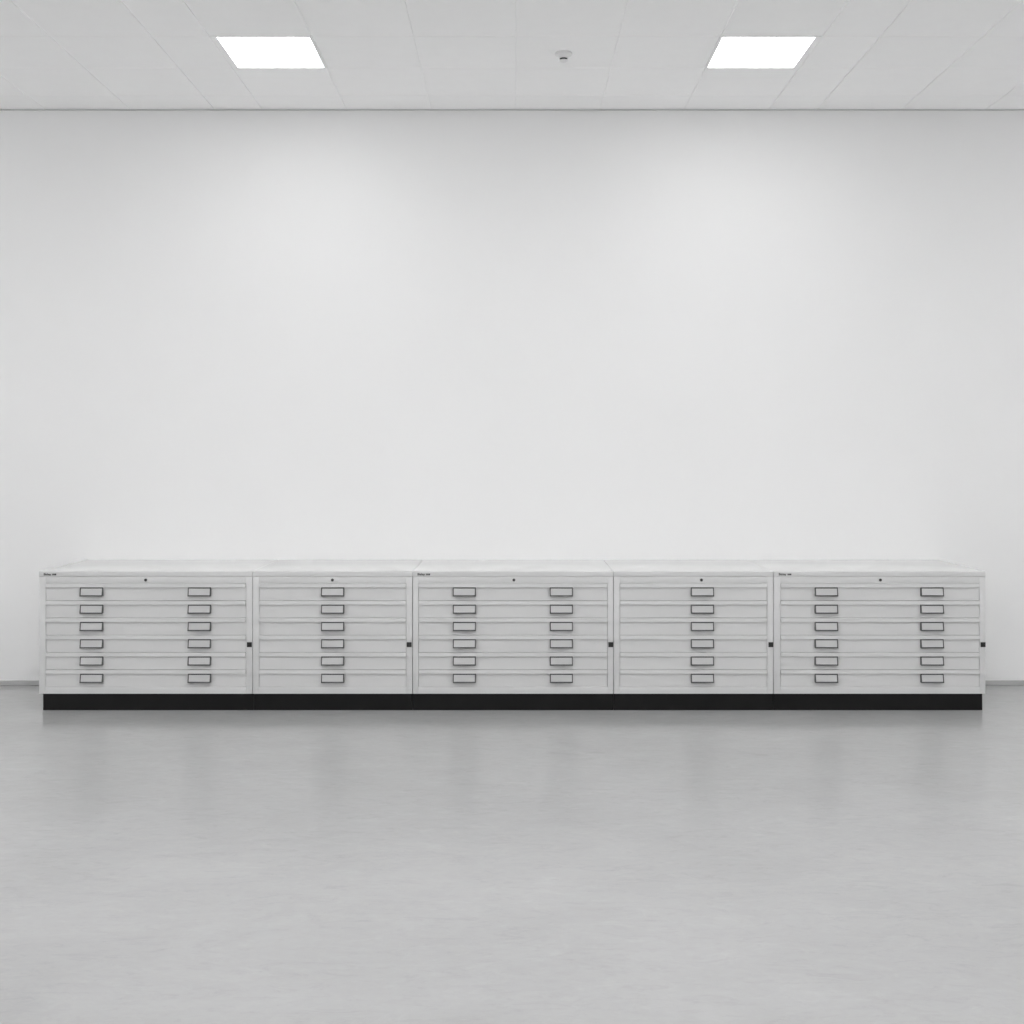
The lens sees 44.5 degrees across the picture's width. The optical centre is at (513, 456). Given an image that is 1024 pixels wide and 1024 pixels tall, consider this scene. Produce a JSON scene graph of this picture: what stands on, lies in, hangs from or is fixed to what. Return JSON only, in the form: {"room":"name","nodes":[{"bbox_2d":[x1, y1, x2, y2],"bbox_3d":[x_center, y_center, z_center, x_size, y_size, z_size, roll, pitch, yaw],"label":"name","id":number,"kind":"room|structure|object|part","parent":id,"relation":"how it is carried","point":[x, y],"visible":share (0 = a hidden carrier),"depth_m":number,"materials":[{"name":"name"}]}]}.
{"room":"archive room","nodes":[
{"label":"archive room","id":0,"kind":"room"},
{"bbox_2d":[0,111,1023,679],"bbox_3d":[0.000,-0.574,8.985,14.400,4.392,0.200,0,0,0],"label":"wall","id":1,"kind":"structure","parent":0,"point":[225,335],"depth_m":8.88,"materials":[{"name":"white paint"}]},
{"bbox_2d":[0,109,1023,110],"bbox_3d":[0.000,-2.466,8.877,14.000,0.008,0.016,0,0,0],"label":"trim","id":2,"kind":"structure","parent":1,"relation":"attached to","point":[0,109],"depth_m":8.88,"materials":[{"name":"grey"}]},
{"bbox_2d":[0,680,1023,684],"bbox_3d":[0.000,1.605,8.880,14.000,0.035,0.010,0,0,0],"label":"baseboard","id":3,"kind":"structure","parent":1,"relation":"attached to","point":[2,682],"depth_m":8.88,"materials":[{"name":"grey"}]},
{"bbox_2d":[0,685,1023,1023],"bbox_3d":[0.000,1.722,2.585,14.400,0.200,13.000,0,0,0],"label":"floor","id":4,"kind":"structure","parent":0,"point":[157,866],"depth_m":4.96,"materials":[{"name":"concrete"}]},
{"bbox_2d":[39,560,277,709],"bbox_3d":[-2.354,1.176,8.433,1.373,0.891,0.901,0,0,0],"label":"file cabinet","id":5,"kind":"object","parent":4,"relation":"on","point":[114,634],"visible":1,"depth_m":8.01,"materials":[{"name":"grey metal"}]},
{"bbox_3d":[-2.357,1.417,8.020,1.279,0.109,0.049,0,0,0],"label":"drawer","id":6,"kind":"part","parent":5,"relation":"part of","materials":[{"name":"grey metal"}]},
{"bbox_3d":[-2.357,1.306,8.020,1.279,0.109,0.049,0,0,0],"label":"drawer","id":7,"kind":"part","parent":5,"relation":"part of","materials":[{"name":"grey metal"}]},
{"bbox_3d":[-2.357,1.196,8.020,1.279,0.109,0.049,0,0,0],"label":"drawer","id":8,"kind":"part","parent":5,"relation":"part of","materials":[{"name":"grey metal"}]},
{"bbox_3d":[-2.357,1.085,8.020,1.279,0.109,0.049,0,0,0],"label":"drawer","id":9,"kind":"part","parent":5,"relation":"part of","materials":[{"name":"grey metal"}]},
{"bbox_3d":[-2.357,0.975,8.020,1.279,0.109,0.049,0,0,0],"label":"drawer","id":10,"kind":"part","parent":5,"relation":"part of","materials":[{"name":"grey metal"}]},
{"bbox_3d":[-2.357,0.864,8.020,1.279,0.109,0.049,0,0,0],"label":"drawer","id":11,"kind":"part","parent":5,"relation":"part of","materials":[{"name":"grey metal"}]},
{"bbox_2d":[253,560,421,709],"bbox_3d":[-1.160,1.176,8.433,1.023,0.891,0.901,0,0,0],"label":"file cabinet","id":12,"kind":"object","parent":4,"relation":"on","point":[328,634],"visible":1,"depth_m":8.01,"materials":[{"name":"grey metal"}]},
{"bbox_3d":[-1.161,1.417,8.020,0.939,0.109,0.049,0,0,0],"label":"drawer","id":13,"kind":"part","parent":12,"relation":"part of","materials":[{"name":"grey metal"}]},
{"bbox_3d":[-1.161,1.306,8.020,0.939,0.109,0.049,0,0,0],"label":"drawer","id":14,"kind":"part","parent":12,"relation":"part of","materials":[{"name":"grey metal"}]},
{"bbox_3d":[-1.161,1.196,8.020,0.939,0.109,0.049,0,0,0],"label":"drawer","id":15,"kind":"part","parent":12,"relation":"part of","materials":[{"name":"grey metal"}]},
{"bbox_3d":[-1.161,1.085,8.020,0.939,0.109,0.049,0,0,0],"label":"drawer","id":16,"kind":"part","parent":12,"relation":"part of","materials":[{"name":"grey metal"}]},
{"bbox_3d":[-1.161,0.975,8.020,0.939,0.109,0.049,0,0,0],"label":"drawer","id":17,"kind":"part","parent":12,"relation":"part of","materials":[{"name":"grey metal"}]},
{"bbox_3d":[-1.161,0.864,8.020,0.939,0.109,0.049,0,0,0],"label":"drawer","id":18,"kind":"part","parent":12,"relation":"part of","materials":[{"name":"grey metal"}]},
{"bbox_2d":[413,560,612,709],"bbox_3d":[-0.006,1.176,8.433,1.284,0.891,0.901,0,0,0],"label":"file cabinet","id":19,"kind":"object","parent":4,"relation":"on","point":[488,634],"visible":1,"depth_m":8.01,"materials":[{"name":"grey metal"}]},
{"bbox_3d":[-0.006,1.417,8.020,1.208,0.109,0.049,0,0,0],"label":"drawer","id":20,"kind":"part","parent":19,"relation":"part of","materials":[{"name":"grey metal"}]},
{"bbox_3d":[-0.006,1.306,8.020,1.208,0.109,0.049,0,0,0],"label":"drawer","id":21,"kind":"part","parent":19,"relation":"part of","materials":[{"name":"grey metal"}]},
{"bbox_3d":[-0.006,1.196,8.020,1.208,0.109,0.049,0,0,0],"label":"drawer","id":22,"kind":"part","parent":19,"relation":"part of","materials":[{"name":"grey metal"}]},
{"bbox_3d":[-0.006,1.085,8.020,1.208,0.109,0.049,0,0,0],"label":"drawer","id":23,"kind":"part","parent":19,"relation":"part of","materials":[{"name":"grey metal"}]},
{"bbox_3d":[-0.006,0.975,8.020,1.208,0.109,0.049,0,0,0],"label":"drawer","id":24,"kind":"part","parent":19,"relation":"part of","materials":[{"name":"grey metal"}]},
{"bbox_3d":[-0.006,0.864,8.020,1.208,0.109,0.049,0,0,0],"label":"drawer","id":25,"kind":"part","parent":19,"relation":"part of","materials":[{"name":"grey metal"}]},
{"bbox_2d":[604,560,772,709],"bbox_3d":[1.149,1.176,8.433,1.023,0.891,0.901,0,0,0],"label":"file cabinet","id":26,"kind":"object","parent":4,"relation":"on","point":[688,634],"visible":0.99,"depth_m":8.01,"materials":[{"name":"grey metal"}]},
{"bbox_3d":[1.149,1.417,8.020,0.940,0.109,0.049,0,0,0],"label":"drawer","id":27,"kind":"part","parent":26,"relation":"part of","materials":[{"name":"grey metal"}]},
{"bbox_3d":[1.149,1.306,8.020,0.940,0.109,0.049,0,0,0],"label":"drawer","id":28,"kind":"part","parent":26,"relation":"part of","materials":[{"name":"grey metal"}]},
{"bbox_3d":[1.149,1.196,8.020,0.940,0.109,0.049,0,0,0],"label":"drawer","id":29,"kind":"part","parent":26,"relation":"part of","materials":[{"name":"grey metal"}]},
{"bbox_3d":[1.149,1.085,8.020,0.940,0.109,0.049,0,0,0],"label":"drawer","id":30,"kind":"part","parent":26,"relation":"part of","materials":[{"name":"grey metal"}]},
{"bbox_3d":[1.149,0.975,8.020,0.940,0.109,0.049,0,0,0],"label":"drawer","id":31,"kind":"part","parent":26,"relation":"part of","materials":[{"name":"grey metal"}]},
{"bbox_3d":[1.149,0.864,8.020,0.940,0.109,0.049,0,0,0],"label":"drawer","id":32,"kind":"part","parent":26,"relation":"part of","materials":[{"name":"grey metal"}]},
{"bbox_2d":[749,560,985,709],"bbox_3d":[2.340,1.176,8.433,1.357,0.891,0.901,0,0,0],"label":"file cabinet","id":33,"kind":"object","parent":4,"relation":"on","point":[848,634],"visible":0.98,"depth_m":8.01,"materials":[{"name":"grey metal"}]},
{"bbox_3d":[2.343,1.417,8.020,1.270,0.109,0.049,0,0,0],"label":"drawer","id":34,"kind":"part","parent":33,"relation":"part of","materials":[{"name":"grey metal"}]},
{"bbox_3d":[2.343,1.306,8.020,1.270,0.109,0.049,0,0,0],"label":"drawer","id":35,"kind":"part","parent":33,"relation":"part of","materials":[{"name":"grey metal"}]},
{"bbox_3d":[2.343,1.196,8.020,1.270,0.109,0.049,0,0,0],"label":"drawer","id":36,"kind":"part","parent":33,"relation":"part of","materials":[{"name":"grey metal"}]},
{"bbox_3d":[2.343,1.085,8.020,1.270,0.109,0.049,0,0,0],"label":"drawer","id":37,"kind":"part","parent":33,"relation":"part of","materials":[{"name":"grey metal"}]},
{"bbox_3d":[2.343,0.975,8.020,1.270,0.109,0.049,0,0,0],"label":"drawer","id":38,"kind":"part","parent":33,"relation":"part of","materials":[{"name":"grey metal"}]},
{"bbox_3d":[2.343,0.864,8.020,1.270,0.109,0.049,0,0,0],"label":"drawer","id":39,"kind":"part","parent":33,"relation":"part of","materials":[{"name":"grey metal"}]},
{"bbox_2d":[0,0,1023,108],"bbox_3d":[0.000,-2.570,2.585,14.000,0.200,12.600,0,0,0],"label":"ceiling","id":40,"kind":"structure","parent":0,"point":[55,54],"depth_m":7.67,"materials":[{"name":"tile"}]},
{"bbox_2d":[210,35,326,67],"bbox_3d":[-1.488,-2.506,7.638,0.596,0.078,0.596,0,0,0],"label":"ceiling light","id":41,"kind":"object","parent":40,"relation":"attached to","point":[239,51],"visible":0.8,"depth_m":7.62,"materials":[{"name":"white plastic"}]},
{"bbox_2d":[555,50,571,62],"bbox_3d":[0.303,-2.442,7.640,0.106,0.055,0.106,0,0,0],"label":"smoke detector","id":42,"kind":"object","parent":40,"relation":"attached to","point":[563,55],"visible":1,"depth_m":7.62,"materials":[{"name":"white plastic"}]},
{"bbox_2d":[705,35,821,67],"bbox_3d":[1.512,-2.506,7.638,0.596,0.078,0.596,0,0,0],"label":"ceiling light","id":43,"kind":"object","parent":40,"relation":"attached to","point":[729,51],"visible":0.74,"depth_m":7.62,"materials":[{"name":"white plastic"}]}
]}

